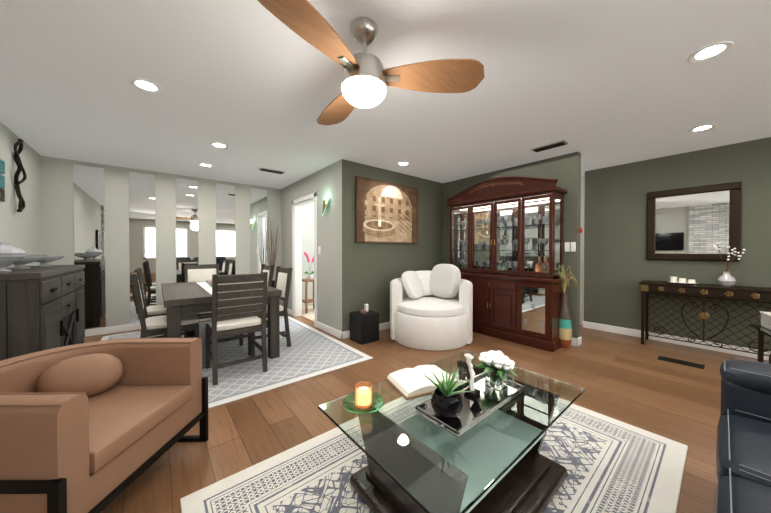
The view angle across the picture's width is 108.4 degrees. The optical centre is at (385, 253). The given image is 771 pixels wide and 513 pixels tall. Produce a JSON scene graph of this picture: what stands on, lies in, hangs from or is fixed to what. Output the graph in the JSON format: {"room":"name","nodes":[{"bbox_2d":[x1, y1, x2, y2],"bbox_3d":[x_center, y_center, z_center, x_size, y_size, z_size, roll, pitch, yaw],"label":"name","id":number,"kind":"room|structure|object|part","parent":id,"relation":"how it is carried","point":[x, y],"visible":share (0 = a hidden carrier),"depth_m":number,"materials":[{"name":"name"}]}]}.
{"room":"living room","nodes":[
{"label":"living room","id":0,"kind":"room"},
{"bbox_2d":[0,122,41,267],"bbox_3d":[-1.766,-0.025,0.256,0.100,2.440,8.880,0,1,-39],"label":"wall","id":1,"kind":"structure","parent":0,"point":[22,230],"depth_m":3.11,"materials":[{"name":"paint"}]},
{"bbox_2d":[0,159,4,201],"bbox_3d":[-3.595,-0.629,2.571,0.020,0.524,0.304,0,1,-39],"label":"metal wall art","id":2,"kind":"object","parent":1,"relation":"attached to","point":[2,164],"depth_m":2.65,"materials":[{"name":"teal"}]},
{"bbox_2d":[13,139,26,211],"bbox_3d":[-3.866,-0.826,2.934,0.068,0.776,0.208,0,1,-39],"label":"metal wall art","id":3,"kind":"object","parent":1,"relation":"attached to","point":[17,182],"depth_m":2.91,"materials":[{"name":"black metal"}]},
{"bbox_2d":[41,156,313,329],"bbox_3d":[-1.927,-0.081,5.812,6.720,2.440,0.100,0,1,-39],"label":"wall","id":4,"kind":"structure","parent":0,"point":[57,211],"depth_m":4.36,"materials":[{"name":"paint"}]},
{"bbox_2d":[73,164,105,328],"bbox_3d":[-4.154,-0.087,3.908,0.300,2.280,0.006,0,1,-39],"label":"mirror panel","id":5,"kind":"object","parent":4,"relation":"attached to","point":[89,216],"visible":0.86,"depth_m":3.92,"materials":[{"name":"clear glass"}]},
{"bbox_2d":[129,172,155,323],"bbox_3d":[-3.721,-0.090,4.264,0.300,2.280,0.006,0,1,-39],"label":"strip","id":6,"kind":"object","parent":4,"relation":"attached to","point":[142,221],"visible":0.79,"depth_m":4.26,"materials":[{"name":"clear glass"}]},
{"bbox_2d":[85,315,211,336],"bbox_3d":[-3.279,1.101,4.635,3.060,0.100,0.016,0,1,-39],"label":"baseboard","id":7,"kind":"structure","parent":4,"relation":"attached to","point":[129,327],"depth_m":4.06,"materials":[{"name":"white wood"}]},
{"bbox_2d":[176,178,198,313],"bbox_3d":[-3.289,-0.094,4.620,0.300,2.280,0.006,0,1,-39],"label":"strip","id":8,"kind":"object","parent":4,"relation":"attached to","point":[187,221],"visible":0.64,"depth_m":4.60,"materials":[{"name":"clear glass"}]},
{"bbox_2d":[216,183,234,274],"bbox_3d":[-2.857,-0.097,4.976,0.300,2.280,0.006,0,1,-39],"label":"strip","id":9,"kind":"object","parent":4,"relation":"attached to","point":[225,227],"visible":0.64,"depth_m":4.97,"materials":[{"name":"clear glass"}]},
{"bbox_2d":[250,188,266,273],"bbox_3d":[-2.425,-0.101,5.332,0.300,2.280,0.006,0,1,-39],"label":"strip","id":10,"kind":"object","parent":4,"relation":"attached to","point":[258,214],"visible":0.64,"depth_m":5.32,"materials":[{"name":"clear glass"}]},
{"bbox_2d":[281,162,337,329],"bbox_3d":[-1.338,-0.070,4.768,0.120,2.440,2.260,0,1,-39],"label":"wall","id":11,"kind":"structure","parent":0,"point":[327,257],"depth_m":4.20,"materials":[{"name":"paint"}]},
{"bbox_2d":[292,192,316,327],"bbox_3d":[-1.338,0.092,4.770,0.160,2.115,1.010,0,1,-39],"label":"door frame","id":12,"kind":"structure","parent":11,"relation":"attached to","point":[296,247],"depth_m":5.07,"materials":[{"name":"white wood"}]},
{"bbox_2d":[322,198,329,215],"bbox_3d":[-0.891,-0.679,4.058,0.077,0.254,0.200,0,1,-39],"label":"sconce","id":13,"kind":"object","parent":11,"relation":"attached to","point":[325,203],"visible":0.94,"depth_m":4.03,"materials":[{"name":"glass"}]},
{"bbox_2d":[317,321,339,337],"bbox_3d":[-0.844,1.107,4.073,0.016,0.100,0.720,0,1,-39],"label":"baseboard","id":14,"kind":"structure","parent":11,"relation":"attached to","point":[328,329],"depth_m":4.04,"materials":[{"name":"white wood"}]},
{"bbox_2d":[0,0,770,188],"bbox_3d":[0.827,-1.316,2.381,7.020,0.100,9.080,0,1,-39],"label":"ceiling","id":15,"kind":"structure","parent":0,"point":[254,86],"depth_m":2.09,"materials":[{"name":"grey paint"}]},
{"bbox_2d":[129,78,161,93],"bbox_3d":[-1.794,-1.258,2.087,0.188,0.009,0.188,0,1,-39],"label":"recessed light","id":16,"kind":"object","parent":15,"relation":"in","point":[145,85],"visible":1,"depth_m":2.08,"materials":[{"name":"white glass"}]},
{"bbox_2d":[198,163,212,167],"bbox_3d":[-2.596,-1.277,4.018,0.188,0.009,0.188,0,1,-39],"label":"recessed light","id":17,"kind":"object","parent":15,"relation":"in","point":[205,165],"visible":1,"depth_m":4.02,"materials":[{"name":"white"}]},
{"bbox_2d":[210,142,228,148],"bbox_3d":[-1.950,-1.270,3.267,0.188,0.009,0.188,0,1,-39],"label":"recessed light","id":18,"kind":"object","parent":15,"relation":"in","point":[219,145],"visible":1,"depth_m":3.27,"materials":[{"name":"white"}]},
{"bbox_2d":[259,168,284,173],"bbox_3d":[-1.752,-1.277,4.299,0.360,0.015,0.150,0,1,-39],"label":"ceiling vent","id":19,"kind":"object","parent":15,"relation":"in","point":[271,170],"visible":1,"depth_m":4.29,"materials":[{"name":"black metal"}]},
{"bbox_2d":[258,0,484,124],"bbox_3d":[-0.217,-1.046,1.596,1.166,0.424,1.126,0,1,-39],"label":"fan","id":20,"kind":"object","parent":15,"relation":"hanging from","point":[367,78],"visible":1,"depth_m":1.48,"materials":[{"name":"brown wood"}]},
{"bbox_2d":[397,161,409,165],"bbox_3d":[0.253,-1.276,3.942,0.188,0.009,0.188,0,1,-39],"label":"recessed light","id":21,"kind":"object","parent":15,"relation":"in","point":[403,163],"visible":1,"depth_m":3.94,"materials":[{"name":"white glass"}]},
{"bbox_2d":[531,140,567,151],"bbox_3d":[1.938,-1.267,3.297,0.150,0.015,0.360,0,1,-39],"label":"ceiling vent","id":22,"kind":"object","parent":15,"relation":"in","point":[551,146],"visible":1,"depth_m":3.27,"materials":[{"name":"black metal"}]},
{"bbox_2d":[689,124,716,132],"bbox_3d":[3.198,-1.265,2.806,0.188,0.009,0.188,0,1,-39],"label":"recessed light","id":23,"kind":"object","parent":15,"relation":"in","point":[701,128],"visible":0.98,"depth_m":2.81,"materials":[{"name":"white"}]},
{"bbox_2d":[688,41,733,62],"bbox_3d":[2.022,-1.254,1.733,0.188,0.009,0.188,0,1,-39],"label":"recessed light","id":24,"kind":"object","parent":15,"relation":"in","point":[710,52],"visible":1,"depth_m":1.73,"materials":[{"name":"white"}]},
{"bbox_2d":[337,159,442,331],"bbox_3d":[0.207,-0.067,4.474,2.130,2.440,0.159,0,1,-39],"label":"wall","id":25,"kind":"structure","parent":0,"point":[368,273],"depth_m":4.16,"materials":[{"name":"green paint"}]},
{"bbox_2d":[340,322,389,338],"bbox_3d":[0.231,1.103,4.444,2.146,0.100,0.016,0,1,-39],"label":"baseboard","id":26,"kind":"structure","parent":25,"relation":"attached to","point":[346,334],"depth_m":4.00,"materials":[{"name":"white wood"}]},
{"bbox_3d":[0.057,-0.625,4.266,1.220,0.920,0.036,0,1,-39],"label":"painting","id":27,"kind":"part","parent":25,"relation":"part of"},
{"bbox_2d":[84,314,768,512],"bbox_3d":[0.827,1.224,2.406,7.020,0.100,9.080,0,1,-39],"label":"floor","id":28,"kind":"structure","parent":0,"point":[631,380],"depth_m":2.18,"materials":[{"name":"brown wood"}]},
{"bbox_2d":[0,265,84,360],"bbox_3d":[-3.356,0.656,2.658,0.480,1.030,1.730,0,1,-39],"label":"sideboard","id":29,"kind":"object","parent":28,"relation":"on","point":[42,308],"visible":0.85,"depth_m":2.17,"materials":[{"name":"grey wood"}]},
{"bbox_2d":[0,242,26,272],"bbox_3d":[-2.995,0.025,2.173,0.250,0.240,0.243,0,1,-39],"label":"crystal bowl","id":30,"kind":"object","parent":29,"relation":"on","point":[10,255],"visible":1,"depth_m":2.16,"materials":[{"name":"white"}]},
{"bbox_2d":[8,255,47,269],"bbox_3d":[-3.296,0.077,2.508,0.333,0.130,0.324,0,1,-39],"label":"crystal bowl","id":31,"kind":"object","parent":29,"relation":"on","point":[22,263],"visible":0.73,"depth_m":2.49,"materials":[{"name":"white"}]},
{"bbox_2d":[35,256,64,266],"bbox_3d":[-3.584,0.083,2.919,0.291,0.110,0.284,0,1,-39],"label":"crystal bowl","id":32,"kind":"object","parent":29,"relation":"on","point":[44,261],"visible":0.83,"depth_m":2.90,"materials":[{"name":"white"}]},
{"bbox_2d":[0,338,207,512],"bbox_3d":[-1.521,0.854,1.357,0.796,0.660,0.813,0,1,0],"label":"sofa","id":33,"kind":"object","parent":28,"relation":"on","point":[94,427],"visible":1,"depth_m":1.30,"materials":[{"name":"leather"}]},
{"bbox_2d":[101,316,372,408],"bbox_3d":[-2.034,1.159,3.487,2.440,0.008,3.010,0,1,-39],"label":"area rug","id":34,"kind":"object","parent":28,"relation":"on","point":[310,352],"visible":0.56,"depth_m":2.99,"materials":[{"name":"grey fabric"}]},
{"bbox_2d":[134,268,190,337],"bbox_3d":[-2.737,0.664,3.428,0.523,0.980,0.460,0,1,-39],"label":"dining chair","id":35,"kind":"object","parent":34,"relation":"on","point":[155,310],"visible":0.4,"depth_m":3.28,"materials":[{"name":"grey wood"}]},
{"bbox_2d":[130,271,198,337],"bbox_3d":[-2.233,0.670,2.833,0.523,0.980,0.460,0,1,-39],"label":"dining chair","id":36,"kind":"object","parent":34,"relation":"on","point":[154,326],"visible":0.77,"depth_m":2.65,"materials":[{"name":"grey wood"}]},
{"bbox_2d":[184,264,218,318],"bbox_3d":[-2.787,0.656,4.277,0.460,0.980,0.523,0,1,-39],"label":"dining chair","id":37,"kind":"object","parent":34,"relation":"on","point":[197,273],"visible":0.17,"depth_m":4.41,"materials":[{"name":"beige fabric"}]},
{"bbox_2d":[161,281,281,358],"bbox_3d":[-2.080,0.779,3.420,1.030,0.751,1.650,0,1,-39],"label":"dining table","id":38,"kind":"object","parent":34,"relation":"on","point":[180,299],"visible":0.4,"depth_m":2.86,"materials":[{"name":"grey wood"}]},
{"bbox_2d":[196,282,211,293],"bbox_3d":[-2.076,0.401,3.420,0.300,0.003,1.350,0,1,-39],"label":"table runner","id":39,"kind":"object","parent":38,"relation":"on","point":[206,287],"visible":0.29,"depth_m":3.40,"materials":[{"name":"white fabric"}]},
{"bbox_2d":[205,279,211,285],"bbox_3d":[-2.092,0.334,3.438,0.240,0.129,0.240,0,1,-39],"label":"fruit bowl","id":40,"kind":"object","parent":39,"relation":"on","point":[209,282],"visible":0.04,"depth_m":3.35,"materials":[{"name":"clear glass"}]},
{"bbox_2d":[205,272,267,385],"bbox_3d":[-1.491,0.671,2.775,0.460,0.980,0.523,0,1,-39],"label":"dining chair","id":41,"kind":"object","parent":34,"relation":"on","point":[239,303],"visible":1,"depth_m":2.62,"materials":[{"name":"grey wood"}]},
{"bbox_2d":[235,264,273,335],"bbox_3d":[-1.963,0.658,4.066,0.523,0.980,0.460,0,1,-39],"label":"dining chair","id":42,"kind":"object","parent":34,"relation":"on","point":[269,269],"visible":0.12,"depth_m":4.04,"materials":[{"name":"grey wood"}]},
{"bbox_2d":[239,266,292,355],"bbox_3d":[-1.500,0.664,3.489,0.523,0.980,0.460,0,1,-39],"label":"dining chair","id":43,"kind":"object","parent":34,"relation":"on","point":[283,279],"visible":0.46,"depth_m":3.44,"materials":[{"name":"grey wood"}]},
{"bbox_2d":[265,219,279,287],"bbox_3d":[-2.117,0.206,5.228,0.270,1.879,0.174,0,1,-39],"label":"branches","id":44,"kind":"object","parent":28,"relation":"on","point":[273,258],"visible":0.5,"depth_m":5.22,"materials":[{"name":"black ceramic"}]},
{"bbox_2d":[301,306,313,320],"bbox_3d":[-0.516,1.141,5.458,2.008,0.004,2.258,0,1,-39],"label":"tile floor","id":45,"kind":"structure","parent":28,"relation":"on","point":[309,315],"depth_m":5.31,"materials":[{"name":"beige tile"}]},
{"bbox_2d":[302,278,313,313],"bbox_3d":[-1.494,0.820,5.517,0.340,0.636,0.340,0,1,-39],"label":"table","id":46,"kind":"object","parent":45,"relation":"on","point":[306,301],"visible":0.5,"depth_m":5.32,"materials":[{"name":"brown wood"}]},
{"bbox_2d":[304,252,313,278],"bbox_3d":[-1.494,0.233,5.511,0.336,0.537,0.267,0,1,-39],"label":"orchid pot","id":47,"kind":"object","parent":46,"relation":"on","point":[309,276],"visible":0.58,"depth_m":5.47,"materials":[{"name":"white"}]},
{"bbox_2d":[350,310,378,344],"bbox_3d":[-0.283,0.975,3.743,0.290,0.370,0.280,0,1,-39],"label":"speaker box","id":48,"kind":"object","parent":28,"relation":"on","point":[364,328],"visible":0.85,"depth_m":3.64,"materials":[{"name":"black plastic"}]},
{"bbox_2d":[390,264,472,350],"bbox_3d":[0.624,0.650,3.835,1.078,1.011,1.095,0,1,-39],"label":"swivel chair","id":49,"kind":"object","parent":28,"relation":"on","point":[432,310],"visible":1,"depth_m":3.52,"materials":[{"name":"white fabric"}]},
{"bbox_2d":[180,404,687,512],"bbox_3d":[0.431,1.178,1.518,2.420,0.008,1.525,0,1,-39],"label":"area rug","id":50,"kind":"object","parent":28,"relation":"on","point":[610,465],"visible":0.51,"depth_m":1.47,"materials":[{"name":"beige fabric"}]},
{"bbox_2d":[318,350,585,512],"bbox_3d":[0.383,0.956,1.441,1.210,0.436,0.780,0,1,-39],"label":"coffee table","id":51,"kind":"object","parent":50,"relation":"on","point":[496,461],"visible":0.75,"depth_m":1.20,"materials":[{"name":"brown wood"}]},
{"bbox_2d":[343,392,383,413],"bbox_3d":[-0.106,0.724,1.347,0.200,0.022,0.200,0,1,-39],"label":"plate","id":52,"kind":"object","parent":51,"relation":"on","point":[376,405],"visible":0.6,"depth_m":1.33,"materials":[{"name":"green glass"}]},
{"bbox_2d":[355,381,371,408],"bbox_3d":[-0.106,0.681,1.347,0.084,0.092,0.084,0,1,-39],"label":"candle jar","id":53,"kind":"object","parent":52,"relation":"on","point":[363,394],"visible":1,"depth_m":1.31,"materials":[{"name":"orange glass"}]},
{"bbox_2d":[385,365,459,399],"bbox_3d":[0.216,0.713,1.586,0.360,0.046,0.260,0,1,-24],"label":"open book","id":54,"kind":"object","parent":51,"relation":"on","point":[409,383],"visible":0.73,"depth_m":1.54,"materials":[{"name":"white paper"}]},
{"bbox_2d":[415,372,524,436],"bbox_3d":[0.447,0.720,1.400,0.679,0.034,0.240,0,1,-39],"label":"tray","id":55,"kind":"object","parent":51,"relation":"on","point":[490,400],"visible":0.75,"depth_m":1.33,"materials":[{"name":"silver metal"}]},
{"bbox_2d":[423,367,472,419],"bbox_3d":[0.282,0.621,1.267,0.168,0.216,0.245,0,1,-39],"label":"succulent pot","id":56,"kind":"object","parent":55,"relation":"on","point":[446,401],"visible":1,"depth_m":1.22,"materials":[{"name":"black ceramic"}]},
{"bbox_2d":[464,353,479,396],"bbox_3d":[0.442,0.625,1.450,0.063,0.202,0.082,0,1,-39],"label":"decor","id":57,"kind":"object","parent":55,"relation":"on","point":[475,392],"visible":1,"depth_m":1.44,"materials":[{"name":"white ceramic"}]},
{"bbox_2d":[470,400,481,411],"bbox_3d":[0.423,0.705,1.303,0.040,0.045,0.040,0,1,-39],"label":"decor","id":58,"kind":"object","parent":55,"relation":"on","point":[475,407],"visible":1,"depth_m":1.29,"materials":[{"name":"black ceramic"}]},
{"bbox_2d":[474,350,517,389],"bbox_3d":[0.613,0.629,1.532,0.225,0.192,0.223,0,1,-39],"label":"flower vase","id":59,"kind":"object","parent":55,"relation":"on","point":[498,365],"visible":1,"depth_m":1.50,"materials":[{"name":"clear glass"}]},
{"bbox_2d":[461,276,510,340],"bbox_3d":[1.635,0.749,4.052,0.462,0.815,0.890,0,1,-39],"label":"base cabinet","id":60,"kind":"object","parent":28,"relation":"on","point":[491,295],"depth_m":3.88,"materials":[{"name":"brown wood"}]},
{"bbox_2d":[511,280,565,351],"bbox_3d":[1.992,0.754,3.618,0.462,0.815,0.475,0,1,-39],"label":"base cabinet","id":61,"kind":"object","parent":28,"relation":"on","point":[535,304],"depth_m":3.43,"materials":[{"name":"brown wood"}]},
{"bbox_2d":[460,272,566,283],"bbox_3d":[1.632,0.320,4.045,0.469,0.045,1.650,0,1,-39],"label":"countertop","id":62,"kind":"structure","parent":61,"relation":"on","point":[502,275],"depth_m":3.69,"materials":[{"name":"brown wood"}]},
{"bbox_2d":[557,266,577,347],"bbox_3d":[2.189,0.648,3.510,0.176,1.028,0.382,0,1,-39],"label":"floor vase","id":63,"kind":"object","parent":28,"relation":"on","point":[565,330],"visible":0.83,"depth_m":3.42,"materials":[{"name":"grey ceramic"}]},
{"bbox_2d":[658,356,704,368],"bbox_3d":[3.171,1.163,2.989,0.150,0.009,0.340,0,1,-39],"label":"floor vent","id":64,"kind":"object","parent":28,"relation":"in","point":[686,363],"visible":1,"depth_m":2.97,"materials":[{"name":"grey metal"}]},
{"bbox_2d":[639,280,770,355],"bbox_3d":[3.750,0.765,3.269,0.365,0.800,1.100,0,1,-39],"label":"console table","id":65,"kind":"object","parent":28,"relation":"on","point":[744,292],"visible":0.98,"depth_m":3.17,"materials":[{"name":"brown metal"}]},
{"bbox_2d":[667,281,697,283],"bbox_3d":[3.622,0.355,3.393,0.270,0.016,0.270,0,1,-39],"label":"tray","id":66,"kind":"object","parent":65,"relation":"on","point":[683,283],"visible":0.69,"depth_m":3.33,"materials":[{"name":"white"}]},
{"bbox_2d":[670,276,694,282],"bbox_3d":[3.622,0.319,3.392,0.062,0.070,0.212,0,1,-39],"label":"pillar candles","id":67,"kind":"object","parent":66,"relation":"on","point":[674,279],"visible":0.88,"depth_m":3.39,"materials":[{"name":"beige wax"}]},
{"bbox_2d":[714,242,745,286],"bbox_3d":[3.848,0.117,3.116,0.140,0.498,0.224,0,1,-39],"label":"vase","id":68,"kind":"object","parent":65,"relation":"on","point":[726,279],"visible":1,"depth_m":3.10,"materials":[{"name":"grey ceramic"}]},
{"bbox_2d":[714,357,770,512],"bbox_3d":[1.274,0.698,0.420,2.174,0.990,1.005,0,1,-39],"label":"sofa","id":69,"kind":"object","parent":28,"relation":"on","point":[743,457],"visible":1,"depth_m":1.09,"materials":[{"name":"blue leather"}]},
{"bbox_2d":[749,324,770,363],"bbox_3d":[3.035,0.880,1.871,0.600,0.598,0.600,0,1,39],"label":"end table","id":70,"kind":"object","parent":28,"relation":"on","point":[762,330],"visible":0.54,"depth_m":2.21,"materials":[{"name":"black wood"}]},
{"bbox_2d":[760,311,770,329],"bbox_3d":[2.995,0.520,2.042,0.230,0.116,0.310,0,1,39],"label":"box","id":71,"kind":"object","parent":70,"relation":"on","point":[765,319],"visible":0.96,"depth_m":2.15,"materials":[{"name":"white"}]},
{"bbox_2d":[443,152,580,337],"bbox_3d":[1.018,-0.075,5.259,0.120,2.440,4.500,0,1,-39],"label":"wall","id":72,"kind":"structure","parent":0,"point":[565,170],"depth_m":3.58,"materials":[{"name":"green paint"}]},
{"bbox_2d":[565,242,575,251],"bbox_3d":[2.349,-0.088,3.539,0.012,0.120,0.123,0,1,-39],"label":"switch plate","id":73,"kind":"object","parent":72,"relation":"attached to","point":[567,246],"depth_m":3.53,"materials":[{"name":"white plastic"}]},
{"bbox_2d":[571,337,579,346],"bbox_3d":[1.749,1.105,4.301,0.046,0.100,2.106,0,1,-39],"label":"baseboard","id":74,"kind":"structure","parent":72,"relation":"attached to","point":[576,342],"depth_m":3.50,"materials":[{"name":"white wood"}]},
{"bbox_2d":[580,176,584,322],"bbox_3d":[2.021,-0.085,6.228,0.100,2.440,4.280,0,1,-39],"label":"wall","id":75,"kind":"structure","parent":0,"point":[582,251],"depth_m":4.63,"materials":[{"name":"white paint"}]},
{"bbox_2d":[584,137,770,351],"bbox_3d":[4.550,-0.049,2.688,0.100,2.440,4.400,0,1,-39],"label":"wall","id":76,"kind":"structure","parent":0,"point":[618,266],"depth_m":3.64,"materials":[{"name":"green paint"}]},
{"bbox_2d":[582,321,770,360],"bbox_3d":[4.490,1.121,2.681,0.016,0.100,4.386,0,1,-39],"label":"baseboard","id":77,"kind":"structure","parent":76,"relation":"attached to","point":[608,328],"depth_m":3.59,"materials":[{"name":"white wood"}]},
{"bbox_2d":[646,182,741,260],"bbox_3d":[3.801,-0.372,3.474,0.045,0.910,0.790,0,1,-39],"label":"wall mirror","id":78,"kind":"object","parent":76,"relation":"attached to","point":[698,223],"visible":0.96,"depth_m":3.44,"materials":[{"name":"brown wood"}]}
]}

